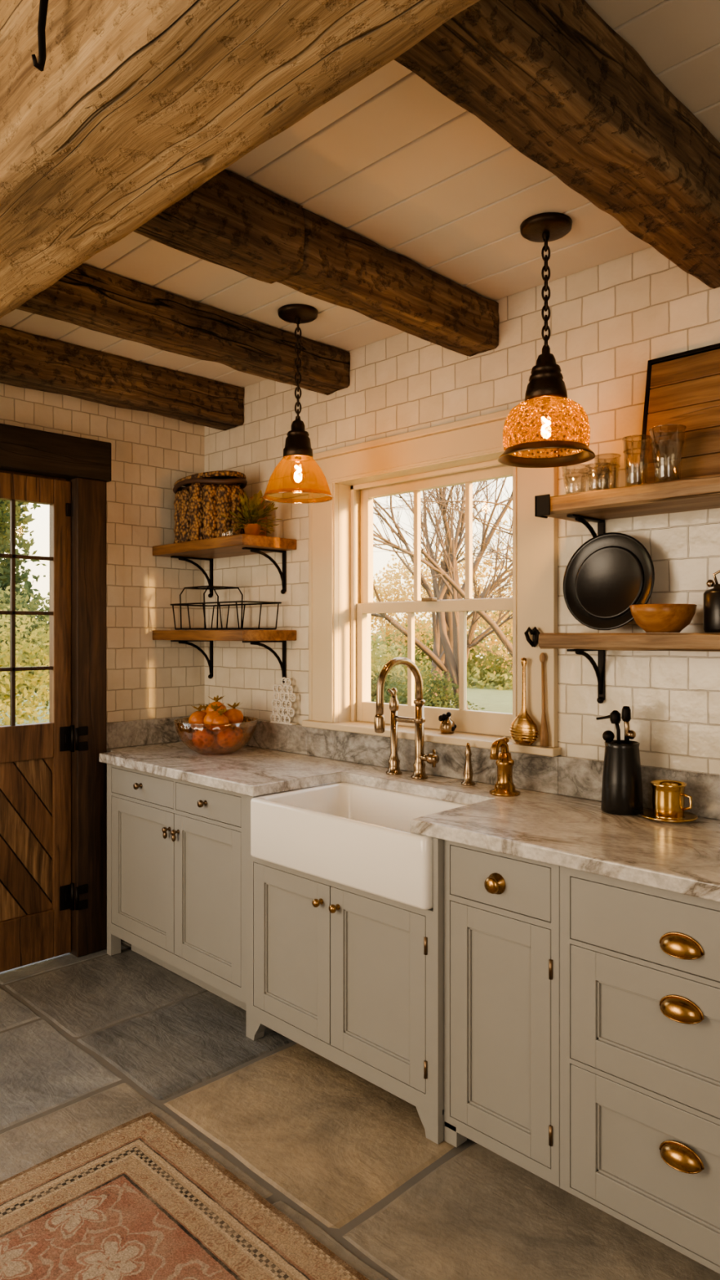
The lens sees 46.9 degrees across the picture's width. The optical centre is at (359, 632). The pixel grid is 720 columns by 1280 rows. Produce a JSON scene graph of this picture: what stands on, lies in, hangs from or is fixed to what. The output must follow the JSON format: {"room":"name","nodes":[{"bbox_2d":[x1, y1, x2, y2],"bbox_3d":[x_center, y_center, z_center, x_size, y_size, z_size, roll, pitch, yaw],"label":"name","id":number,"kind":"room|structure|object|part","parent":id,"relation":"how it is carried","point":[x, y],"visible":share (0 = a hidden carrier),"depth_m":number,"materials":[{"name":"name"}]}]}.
{"room":"farmhouse kitchen","nodes":[
{"label":"farmhouse kitchen","id":0,"kind":"room"},
{"bbox_2d":[0,382,204,942],"bbox_3d":[-2.351,0.080,2.903,0.150,2.780,4.200,0,0,45],"label":"wall","id":1,"kind":"structure","parent":0,"point":[147,677],"depth_m":4.07,"materials":[{"name":"tile"}]},
{"bbox_2d":[0,471,88,972],"bbox_3d":[-1.605,0.383,3.493,0.114,2.150,0.930,0,0,45],"label":"door","id":2,"kind":"structure","parent":1,"relation":"in","point":[37,890],"depth_m":3.70,"materials":[{"name":"brown wood"}]},
{"bbox_2d":[0,423,111,956],"bbox_3d":[-1.673,0.292,3.514,0.245,2.355,1.223,0,0,45],"label":"door frame","id":3,"kind":"structure","parent":1,"relation":"attached to","point":[86,463],"depth_m":3.79,"materials":[{"name":"brown wood"}]},
{"bbox_2d":[0,938,719,1279],"bbox_3d":[-0.654,1.525,1.347,4.750,0.116,4.400,0,0,45],"label":"floor","id":4,"kind":"structure","parent":0,"point":[93,1044],"depth_m":2.46,"materials":[{"name":"stone"}]},
{"bbox_2d":[106,763,246,1010],"bbox_3d":[-0.574,1.030,3.630,1.075,0.880,0.653,0,0,45],"label":"base cabinet","id":5,"kind":"object","parent":4,"relation":"on","point":[176,849],"visible":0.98,"depth_m":3.38,"materials":[{"name":"paint"}]},
{"bbox_2d":[98,739,719,902],"bbox_3d":[0.306,0.569,2.752,3.819,0.040,0.654,0,0,45],"label":"countertop","id":6,"kind":"structure","parent":5,"relation":"on","point":[574,833],"depth_m":2.46,"materials":[{"name":"stone"}]},
{"bbox_2d":[173,715,258,755],"bbox_3d":[-0.658,0.472,3.797,0.383,0.154,0.383,0,0,45],"label":"glass fruit bowl","id":7,"kind":"object","parent":6,"relation":"on","point":[175,722],"visible":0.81,"depth_m":3.77,"materials":[{"name":"glass"}]},
{"bbox_2d":[188,695,243,749],"bbox_3d":[-0.668,0.408,3.793,0.275,0.246,0.254,0,0,25],"label":"oranges","id":8,"kind":"object","parent":7,"relation":"in","point":[226,735],"visible":1,"depth_m":3.71,"materials":[{"name":"orange plant"}]},
{"bbox_2d":[250,782,466,909],"bbox_3d":[0.065,0.696,2.847,0.834,0.212,0.482,0,0,45],"label":"farmhouse sink","id":9,"kind":"object","parent":6,"relation":"in","point":[361,837],"visible":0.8,"depth_m":2.74,"materials":[{"name":"white ceramic"}]},
{"bbox_2d":[373,657,439,778],"bbox_3d":[0.125,0.319,3.102,0.248,0.461,0.270,0,0,45],"label":"bridge faucet","id":10,"kind":"object","parent":6,"relation":"on","point":[419,765],"visible":1,"depth_m":3.13,"materials":[{"name":"gold metal"}]},
{"bbox_2d":[461,742,475,785],"bbox_3d":[0.392,0.473,3.009,0.052,0.152,0.052,0,0,45],"label":"soap dispenser","id":11,"kind":"object","parent":6,"relation":"on","point":[468,770],"visible":1,"depth_m":3.00,"materials":[{"name":"gold metal"}]},
{"bbox_2d":[489,737,519,796],"bbox_3d":[0.489,0.452,2.835,0.116,0.194,0.104,0,0,-8],"label":"soap pump","id":12,"kind":"object","parent":6,"relation":"on","point":[504,786],"visible":1,"depth_m":2.81,"materials":[{"name":"gold metal"}]},
{"bbox_2d":[595,706,643,815],"bbox_3d":[0.805,0.387,2.553,0.125,0.325,0.125,0,0,0],"label":"utensil crock","id":13,"kind":"object","parent":6,"relation":"on","point":[622,785],"visible":1,"depth_m":2.51,"materials":[{"name":"ceramic"}]},
{"bbox_2d":[639,779,697,822],"bbox_3d":[0.910,0.495,2.449,0.164,0.107,0.164,0,0,45],"label":"cup","id":14,"kind":"object","parent":6,"relation":"on","point":[668,796],"visible":1,"depth_m":2.41,"materials":[{"name":"gold metal"}]},
{"bbox_2d":[0,1111,368,1279],"bbox_3d":[-0.388,1.461,1.429,1.906,0.012,1.205,0,0,45],"label":"rug","id":15,"kind":"object","parent":4,"relation":"on","point":[135,1199],"visible":1,"depth_m":2.05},
{"bbox_2d":[246,782,444,1144],"bbox_3d":[0.119,1.031,2.920,0.904,0.878,0.678,0,0,45],"label":"base cabinet","id":16,"kind":"object","parent":4,"relation":"on","point":[353,977],"visible":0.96,"depth_m":2.64,"materials":[{"name":"paint"}]},
{"bbox_2d":[444,840,559,1186],"bbox_3d":[0.584,1.030,2.473,0.380,0.880,0.653,0,0,45],"label":"base cabinet","id":17,"kind":"object","parent":4,"relation":"on","point":[502,910],"visible":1,"depth_m":2.26,"materials":[{"name":"paint"}]},
{"bbox_2d":[560,866,719,1273],"bbox_3d":[0.953,1.030,2.108,0.654,0.880,0.647,0,0,45],"label":"base cabinet","id":18,"kind":"object","parent":4,"relation":"on","point":[640,964],"visible":0.99,"depth_m":1.98,"materials":[{"name":"paint"}]},
{"bbox_2d":[0,0,719,387],"bbox_3d":[-0.713,-1.260,1.288,4.750,0.100,4.567,0,0,45],"label":"ceiling","id":19,"kind":"structure","parent":0,"point":[391,161],"depth_m":2.30,"materials":[{"name":"paint"}]},
{"bbox_2d":[0,325,244,431],"bbox_3d":[-1.195,-1.115,3.582,0.176,0.188,1.596,0,0,45],"label":"ceiling beam","id":20,"kind":"structure","parent":19,"relation":"attached to","point":[27,360],"depth_m":3.61,"materials":[{"name":"brown wood"}]},
{"bbox_2d":[16,263,350,395],"bbox_3d":[-0.660,-1.126,3.048,0.157,0.166,1.596,0,0,45],"label":"ceiling beam","id":21,"kind":"structure","parent":19,"relation":"attached to","point":[88,297],"depth_m":3.00,"materials":[{"name":"brown wood"}]},
{"bbox_2d":[0,0,479,318],"bbox_3d":[-0.399,-1.017,1.460,4.450,0.384,0.289,0,0,45],"label":"girder","id":22,"kind":"object","parent":19,"relation":"attached to","point":[134,106],"visible":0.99,"depth_m":1.33,"materials":[{"name":"brown wood"}]},
{"bbox_2d":[31,0,48,71],"bbox_3d":[-0.501,-1.008,1.320,0.029,0.243,0.053,0,0,45],"label":"iron hook","id":23,"kind":"object","parent":22,"relation":"attached to","point":[43,5],"visible":1,"depth_m":1.31,"materials":[{"name":"black metal"}]},
{"bbox_2d":[262,303,333,503],"bbox_3d":[-0.233,-0.858,3.124,0.267,0.704,0.267,0,0,45],"label":"pendant lamp","id":24,"kind":"object","parent":19,"relation":"hanging from","point":[297,444],"visible":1,"depth_m":3.10,"materials":[{"name":"metal"}]},
{"bbox_3d":[-0.233,-0.988,3.124,0.021,0.386,0.021,0,0,45],"label":"chain","id":25,"kind":"part","parent":24,"relation":"part of","materials":[{"name":"metal"}]},
{"bbox_3d":[-0.233,-0.630,3.124,0.058,0.150,0.058,0,0,45],"label":"bulb","id":26,"kind":"part","parent":24,"relation":"part of","materials":[{"name":"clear glass"}]},
{"bbox_2d":[133,168,499,356],"bbox_3d":[-0.111,-1.114,2.498,0.170,0.189,1.596,0,0,45],"label":"ceiling beam","id":27,"kind":"structure","parent":19,"relation":"attached to","point":[231,221],"depth_m":2.41,"materials":[{"name":"brown wood"}]},
{"bbox_2d":[497,212,595,467],"bbox_3d":[0.551,-0.863,2.461,0.282,0.692,0.282,0,0,45],"label":"pendant lamp","id":28,"kind":"object","parent":19,"relation":"hanging from","point":[548,428],"visible":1,"depth_m":2.41,"materials":[{"name":"glass"}]},
{"bbox_3d":[0.552,-1.008,2.461,0.021,0.346,0.021,0,0,45],"label":"chain","id":29,"kind":"part","parent":28,"relation":"part of","materials":[{"name":"metal"}]},
{"bbox_3d":[0.551,-0.614,2.461,0.253,0.144,0.253,0,0,45],"label":"lamp shade","id":30,"kind":"part","parent":28,"relation":"part of","materials":[{"name":"orange glass"}]},
{"bbox_2d":[394,0,719,288],"bbox_3d":[0.551,-1.111,1.837,0.210,0.195,1.596,0,0,45],"label":"ceiling beam","id":31,"kind":"structure","parent":19,"relation":"attached to","point":[552,78],"depth_m":1.68,"materials":[{"name":"brown wood"}]},
{"bbox_2d":[204,246,719,774],"bbox_3d":[0.831,0.080,2.832,4.750,2.780,0.200,0,0,45],"label":"wall","id":32,"kind":"structure","parent":0,"point":[606,322],"depth_m":2.82,"materials":[{"name":"tile"}]},
{"bbox_2d":[152,533,296,597],"bbox_3d":[-0.661,-0.305,3.962,0.738,0.249,0.309,0,0,45],"label":"wall shelf","id":33,"kind":"object","parent":32,"relation":"attached to","point":[241,544],"visible":0.98,"depth_m":3.85,"materials":[{"name":"brown wood"}]},
{"bbox_2d":[173,470,247,543],"bbox_3d":[-0.728,-0.594,4.016,0.280,0.328,0.472,0,0,-42],"label":"wicker basket","id":34,"kind":"object","parent":33,"relation":"on","point":[199,505],"visible":0.84,"depth_m":3.86,"materials":[{"name":"brown wicker"}]},
{"bbox_2d":[220,489,281,535],"bbox_3d":[-0.462,-0.539,3.690,0.212,0.218,0.285,0,0,45],"label":"potted plant","id":35,"kind":"object","parent":33,"relation":"on","point":[251,527],"visible":0.99,"depth_m":3.69,"materials":[{"name":"green plant"}]},
{"bbox_2d":[248,496,267,536],"bbox_3d":[-0.481,-0.534,3.896,0.092,0.208,0.092,0,0,45],"label":"jar","id":36,"kind":"object","parent":33,"relation":"on","point":[264,507],"visible":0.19,"depth_m":3.87,"materials":[{"name":"clear glass"}]},
{"bbox_2d":[152,630,296,683],"bbox_3d":[-0.661,0.112,3.962,0.738,0.249,0.309,0,0,45],"label":"wall shelf","id":37,"kind":"object","parent":32,"relation":"attached to","point":[253,637],"visible":0.99,"depth_m":3.80,"materials":[{"name":"brown wood"}]},
{"bbox_2d":[169,585,281,630],"bbox_3d":[-0.643,-0.118,3.932,0.596,0.206,0.246,0,0,45],"label":"wire basket","id":38,"kind":"object","parent":37,"relation":"on","point":[209,587],"visible":1,"depth_m":3.94,"materials":[{"name":"black metal"}]},
{"bbox_2d":[270,676,296,724],"bbox_3d":[-0.355,0.310,3.820,0.170,0.214,0.038,0,0,45],"label":"trivet","id":39,"kind":"object","parent":37,"relation":"hanging from","point":[277,691],"visible":1,"depth_m":3.81,"materials":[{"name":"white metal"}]},
{"bbox_2d":[106,715,719,819],"bbox_3d":[0.336,0.483,2.782,3.819,0.130,0.569,0,0,45],"label":"backsplash","id":40,"kind":"structure","parent":32,"relation":"attached to","point":[572,776],"depth_m":3.17,"materials":[{"name":"stone"}]},
{"bbox_2d":[303,408,557,746],"bbox_3d":[0.288,-0.201,3.343,1.290,1.182,0.245,0,0,45],"label":"trim","id":41,"kind":"structure","parent":32,"relation":"attached to","point":[476,442],"depth_m":3.34,"materials":[{"name":"beige paint"}]},
{"bbox_2d":[302,720,561,756],"bbox_3d":[0.285,0.404,3.339,1.290,0.028,0.255,0,0,45],"label":"window sill","id":42,"kind":"structure","parent":32,"relation":"attached to","point":[430,735],"depth_m":3.18,"materials":[{"name":"beige paint"}]},
{"bbox_2d":[438,711,456,733],"bbox_3d":[0.340,0.346,3.224,0.070,0.085,0.071,0,0,45],"label":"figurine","id":43,"kind":"object","parent":42,"relation":"on","point":[447,726],"visible":1,"depth_m":3.20,"materials":[{"name":"gold metal"}]},
{"bbox_2d":[509,657,538,745],"bbox_3d":[0.569,0.237,2.881,0.118,0.303,0.050,0,0,45],"label":"scoop","id":44,"kind":"object","parent":42,"relation":"on","point":[523,730],"visible":1,"depth_m":2.87,"materials":[{"name":"gold metal"}]},
{"bbox_2d":[539,652,548,746],"bbox_3d":[0.626,0.227,2.834,0.038,0.320,0.029,0,0,45],"label":"wooden spoon","id":45,"kind":"object","parent":42,"relation":"on","point":[544,728],"visible":1,"depth_m":2.83,"materials":[{"name":"brown wood"}]},
{"bbox_2d":[355,464,512,737],"bbox_3d":[0.312,-0.130,3.366,0.914,1.034,0.102,0,0,45],"label":"window","id":46,"kind":"structure","parent":32,"relation":"in","point":[496,723],"depth_m":3.43,"materials":[{"name":"beige paint"}]},
{"bbox_2d":[524,626,540,647],"bbox_3d":[0.598,0.014,2.868,0.061,0.071,0.025,0,0,45],"label":"hook","id":47,"kind":"object","parent":32,"relation":"attached to","point":[535,633],"visible":0.98,"depth_m":2.87,"materials":[{"name":"black metal"}]},
{"bbox_2d":[534,474,719,537],"bbox_3d":[1.193,-0.309,2.143,1.563,0.241,0.261,0,0,45],"label":"wall shelf","id":48,"kind":"object","parent":32,"relation":"attached to","point":[703,492],"visible":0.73,"depth_m":2.44,"materials":[{"name":"brown wood"}]},
{"bbox_2d":[562,465,590,494],"bbox_3d":[0.682,-0.476,2.627,0.088,0.102,0.088,0,0,45],"label":"drinking glass","id":49,"kind":"object","parent":48,"relation":"on","point":[588,465],"visible":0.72,"depth_m":2.63,"materials":[{"name":"clear glass"}]},
{"bbox_2d":[594,453,620,482],"bbox_3d":[0.778,-0.491,2.609,0.084,0.132,0.084,0,0,45],"label":"drinking glass","id":50,"kind":"object","parent":48,"relation":"on","point":[616,453],"visible":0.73,"depth_m":2.61,"materials":[{"name":"clear glass"}]},
{"bbox_2d":[622,437,650,484],"bbox_3d":[0.824,-0.503,2.471,0.084,0.157,0.084,0,0,45],"label":"drinking glass","id":51,"kind":"object","parent":48,"relation":"on","point":[649,437],"visible":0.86,"depth_m":2.48,"materials":[{"name":"clear glass"}]},
{"bbox_2d":[648,423,685,482],"bbox_3d":[0.889,-0.508,2.399,0.104,0.167,0.104,0,0,45],"label":"drinking glass","id":52,"kind":"object","parent":48,"relation":"on","point":[677,424],"visible":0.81,"depth_m":2.41,"materials":[{"name":"clear glass"}]},
{"bbox_2d":[637,342,719,484],"bbox_3d":[1.070,-0.635,2.368,0.545,0.423,0.098,0,0,45],"label":"cutting board","id":53,"kind":"object","parent":48,"relation":"on","point":[682,388],"visible":0.77,"depth_m":2.47,"materials":[{"name":"brown wood"}]},
{"bbox_2d":[537,632,719,703],"bbox_3d":[1.198,0.116,2.142,1.555,0.231,0.254,0,0,45],"label":"wall shelf","id":54,"kind":"object","parent":32,"relation":"attached to","point":[578,642],"visible":1,"depth_m":2.42,"materials":[{"name":"brown wood"}]},
{"bbox_2d":[562,532,654,630],"bbox_3d":[0.785,-0.164,2.631,0.314,0.311,0.058,0,0,45],"label":"round tray","id":55,"kind":"object","parent":54,"relation":"on","point":[611,572],"visible":0.99,"depth_m":2.63,"materials":[{"name":"metal"}]},
{"bbox_2d":[629,604,697,632],"bbox_3d":[0.870,-0.041,2.383,0.182,0.080,0.182,0,0,45],"label":"wooden bowl","id":56,"kind":"object","parent":54,"relation":"on","point":[651,618],"visible":1,"depth_m":2.32,"materials":[{"name":"brown wood"}]},
{"bbox_2d":[703,569,719,632],"bbox_3d":[1.020,-0.092,2.318,0.112,0.183,0.112,0,0,45],"label":"canister","id":57,"kind":"object","parent":54,"relation":"on","point":[711,597],"visible":1,"depth_m":2.29,"materials":[{"name":"metal"}]},
{"label":"outside","id":58,"kind":"structure","parent":0,"visible":0},
{"bbox_2d":[0,659,512,724],"bbox_3d":[0.955,1.870,20.244,60.000,0.100,65.000,0,0,45],"label":"ground","id":59,"kind":"structure","parent":58,"point":[493,700],"depth_m":21.99,"materials":[{"name":"green plant"}]},
{"bbox_2d":[0,499,44,641],"bbox_3d":[-7.998,-1.642,16.887,3.017,6.807,3.498,0,0,40],"label":"evergreen tree","id":60,"kind":"object","parent":59,"relation":"on","point":[4,504],"visible":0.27,"depth_m":16.85,"materials":[{"name":"green plant"}]},
{"bbox_2d":[0,605,48,725],"bbox_3d":[-3.989,0.910,7.590,2.424,2.331,2.390,0,0,-40],"label":"shrub","id":61,"kind":"object","parent":59,"relation":"on","point":[36,681],"visible":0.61,"depth_m":7.46,"materials":[{"name":"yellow plant"}]},
{"bbox_2d":[0,584,48,706],"bbox_3d":[-3.763,0.828,11.223,2.738,2.963,2.586,0,0,-43],"label":"shrub","id":62,"kind":"object","parent":59,"relation":"on","point":[28,633],"visible":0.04,"depth_m":10.64,"materials":[{"name":"plant"}]},
{"bbox_2d":[0,563,48,715],"bbox_3d":[-5.242,0.031,14.761,12.255,3.919,2.785,0,0,-39],"label":"hedge","id":63,"kind":"object","parent":59,"relation":"on","point":[18,606],"visible":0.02,"depth_m":14.10,"materials":[{"name":"plant"}]},
{"bbox_2d":[370,643,434,704],"bbox_3d":[-0.124,1.058,13.338,2.538,2.234,2.242,0,0,26],"label":"shrub","id":64,"kind":"object","parent":59,"relation":"on","point":[375,666],"visible":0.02,"depth_m":13.34,"materials":[{"name":"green plant"}]},
{"bbox_2d":[370,664,484,710],"bbox_3d":[0.265,1.177,10.085,1.901,1.586,2.717,0,0,-41],"label":"shrub","id":65,"kind":"object","parent":59,"relation":"on","point":[402,687],"visible":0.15,"depth_m":9.95,"materials":[{"name":"green plant"}]},
{"bbox_2d":[370,480,506,702],"bbox_3d":[0.117,-0.930,12.786,4.077,5.617,2.859,0,0,-6],"label":"bare tree","id":66,"kind":"object","parent":59,"relation":"on","point":[448,615],"visible":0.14,"depth_m":13.16,"materials":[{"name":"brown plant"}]},
{"bbox_2d":[370,610,512,689],"bbox_3d":[4.913,0.778,29.715,18.507,3.987,6.396,0,0,45],"label":"shrub","id":67,"kind":"object","parent":59,"relation":"on","point":[502,680],"visible":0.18,"depth_m":29.02,"materials":[{"name":"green plant"}]},
{"bbox_2d":[373,484,512,672],"bbox_3d":[0.740,-0.982,7.471,4.020,5.726,5.052,0,0,-15],"label":"bare tree","id":68,"kind":"object","parent":59,"relation":"on","point":[433,566],"visible":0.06,"depth_m":7.65,"materials":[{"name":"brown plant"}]},
{"bbox_2d":[373,477,512,709],"bbox_3d":[0.921,-0.950,10.466,2.661,5.650,2.633,0,0,-41],"label":"bare tree","id":69,"kind":"object","parent":59,"relation":"on","point":[453,668],"visible":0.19,"depth_m":10.15,"materials":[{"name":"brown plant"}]},
{"bbox_2d":[385,480,512,704],"bbox_3d":[1.768,-1.357,16.281,3.208,6.495,4.534,0,0,-5],"label":"bare tree","id":70,"kind":"object","parent":59,"relation":"on","point":[436,632],"visible":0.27,"depth_m":15.94,"materials":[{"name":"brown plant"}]},
{"bbox_2d":[400,477,512,699],"bbox_3d":[2.812,-2.091,19.034,5.167,7.956,3.964,0,0,0],"label":"bare tree","id":71,"kind":"object","parent":59,"relation":"on","point":[441,649],"visible":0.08,"depth_m":18.62,"materials":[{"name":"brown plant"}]},
{"bbox_2d":[370,541,512,674],"bbox_3d":[1.923,-0.649,20.744,6.635,3.283,3.632,0,0,45],"label":"foliage","id":72,"kind":"object","parent":71,"relation":"attached to","point":[393,591],"visible":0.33,"depth_m":20.99,"materials":[{"name":"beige plant"}]},
{"bbox_2d":[435,478,512,706],"bbox_3d":[1.847,-1.243,11.088,2.848,6.250,3.266,0,0,24],"label":"bare tree","id":73,"kind":"object","parent":59,"relation":"on","point":[475,616],"visible":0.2,"depth_m":11.24,"materials":[{"name":"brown plant"}]},
{"bbox_2d":[439,484,512,596],"bbox_3d":[3.982,-1.289,16.789,4.773,6.352,3.651,0,0,14],"label":"bare tree","id":74,"kind":"object","parent":59,"relation":"on","point":[508,558],"visible":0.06,"depth_m":16.90,"materials":[{"name":"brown plant"}]},
{"bbox_3d":[4.607,-1.770,12.760,4.221,7.316,5.308,0,0,45],"label":"bare tree","id":75,"kind":"object","parent":59,"relation":"on","visible":0},
{"bbox_2d":[492,496,512,647],"bbox_3d":[4.740,-1.200,14.158,5.710,3.848,2.748,0,0,45],"label":"foliage","id":76,"kind":"object","parent":75,"relation":"attached to","point":[502,507],"visible":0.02,"depth_m":15.19,"materials":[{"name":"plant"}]}
]}

